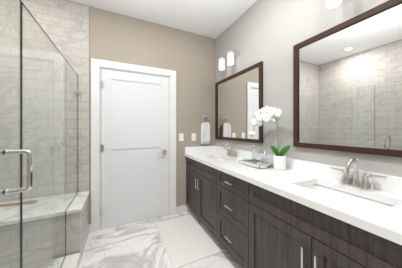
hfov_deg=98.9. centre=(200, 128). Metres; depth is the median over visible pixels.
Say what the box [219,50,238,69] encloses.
sconce
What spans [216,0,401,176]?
wall
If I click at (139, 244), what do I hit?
floor
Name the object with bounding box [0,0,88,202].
tiled wall
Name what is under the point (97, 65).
door frame
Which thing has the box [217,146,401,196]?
backsplash
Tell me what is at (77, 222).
shower bench
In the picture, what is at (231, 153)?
faucet
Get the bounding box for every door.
[0,0,32,267]
[100,69,168,228]
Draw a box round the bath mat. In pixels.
[156,215,221,267]
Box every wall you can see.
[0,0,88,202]
[89,6,215,223]
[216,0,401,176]
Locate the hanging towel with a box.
[201,122,210,143]
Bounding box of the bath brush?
[0,200,37,205]
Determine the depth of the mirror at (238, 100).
2.26 m
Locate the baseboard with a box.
[89,205,190,232]
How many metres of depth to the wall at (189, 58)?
2.58 m
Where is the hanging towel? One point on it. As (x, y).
(205, 132)
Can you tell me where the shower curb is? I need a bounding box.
[52,253,79,267]
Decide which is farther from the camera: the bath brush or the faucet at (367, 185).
the bath brush
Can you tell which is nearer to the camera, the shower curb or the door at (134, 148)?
the shower curb
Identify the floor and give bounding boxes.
[79,210,242,267]
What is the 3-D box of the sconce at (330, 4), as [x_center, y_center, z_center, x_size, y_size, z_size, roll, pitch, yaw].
[1.002,-0.974,1.115,0.149,0.212,0.425,0,0,-25]
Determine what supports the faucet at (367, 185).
on the bathroom vanity
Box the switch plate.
[179,133,183,140]
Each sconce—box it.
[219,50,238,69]
[326,0,341,8]
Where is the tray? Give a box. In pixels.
[239,159,272,167]
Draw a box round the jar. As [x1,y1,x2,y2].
[261,151,268,164]
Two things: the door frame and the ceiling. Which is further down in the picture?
the door frame
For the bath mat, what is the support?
on the floor
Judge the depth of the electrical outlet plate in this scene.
2.70 m
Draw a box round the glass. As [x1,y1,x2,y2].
[22,2,78,267]
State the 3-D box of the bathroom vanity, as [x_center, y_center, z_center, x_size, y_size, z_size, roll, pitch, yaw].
[0.520,0.839,1.647,0.562,0.852,2.452,0,0,-25]
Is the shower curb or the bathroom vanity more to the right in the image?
the bathroom vanity
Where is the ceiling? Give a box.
[70,0,256,38]
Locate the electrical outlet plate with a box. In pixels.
[192,133,195,140]
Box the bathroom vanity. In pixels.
[185,153,401,267]
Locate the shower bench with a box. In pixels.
[0,191,89,267]
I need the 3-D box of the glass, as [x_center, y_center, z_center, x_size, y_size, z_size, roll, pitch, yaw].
[-1.181,0.265,1.454,0.019,1.800,1.314,0,0,-25]
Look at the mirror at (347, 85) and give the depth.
1.17 m
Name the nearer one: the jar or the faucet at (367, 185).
the faucet at (367, 185)
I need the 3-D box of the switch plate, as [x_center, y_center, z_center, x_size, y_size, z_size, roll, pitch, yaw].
[-0.298,0.125,2.612,0.072,0.116,0.008,0,0,-25]
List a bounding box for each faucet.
[224,143,236,156]
[330,158,386,190]
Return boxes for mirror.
[215,61,262,142]
[293,0,401,157]
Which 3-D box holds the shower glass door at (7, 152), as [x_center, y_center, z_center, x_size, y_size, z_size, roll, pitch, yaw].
[-0.732,0.259,0.513,0.177,1.788,0.756,0,0,-25]
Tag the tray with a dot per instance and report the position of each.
(258, 163)
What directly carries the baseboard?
attached to the wall at (189, 58)
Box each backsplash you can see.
[185,145,216,152]
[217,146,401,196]
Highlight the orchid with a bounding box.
[248,105,290,169]
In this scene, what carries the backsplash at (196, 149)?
attached to the wall at (189, 58)
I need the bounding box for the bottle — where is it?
[251,145,256,162]
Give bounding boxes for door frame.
[91,58,175,232]

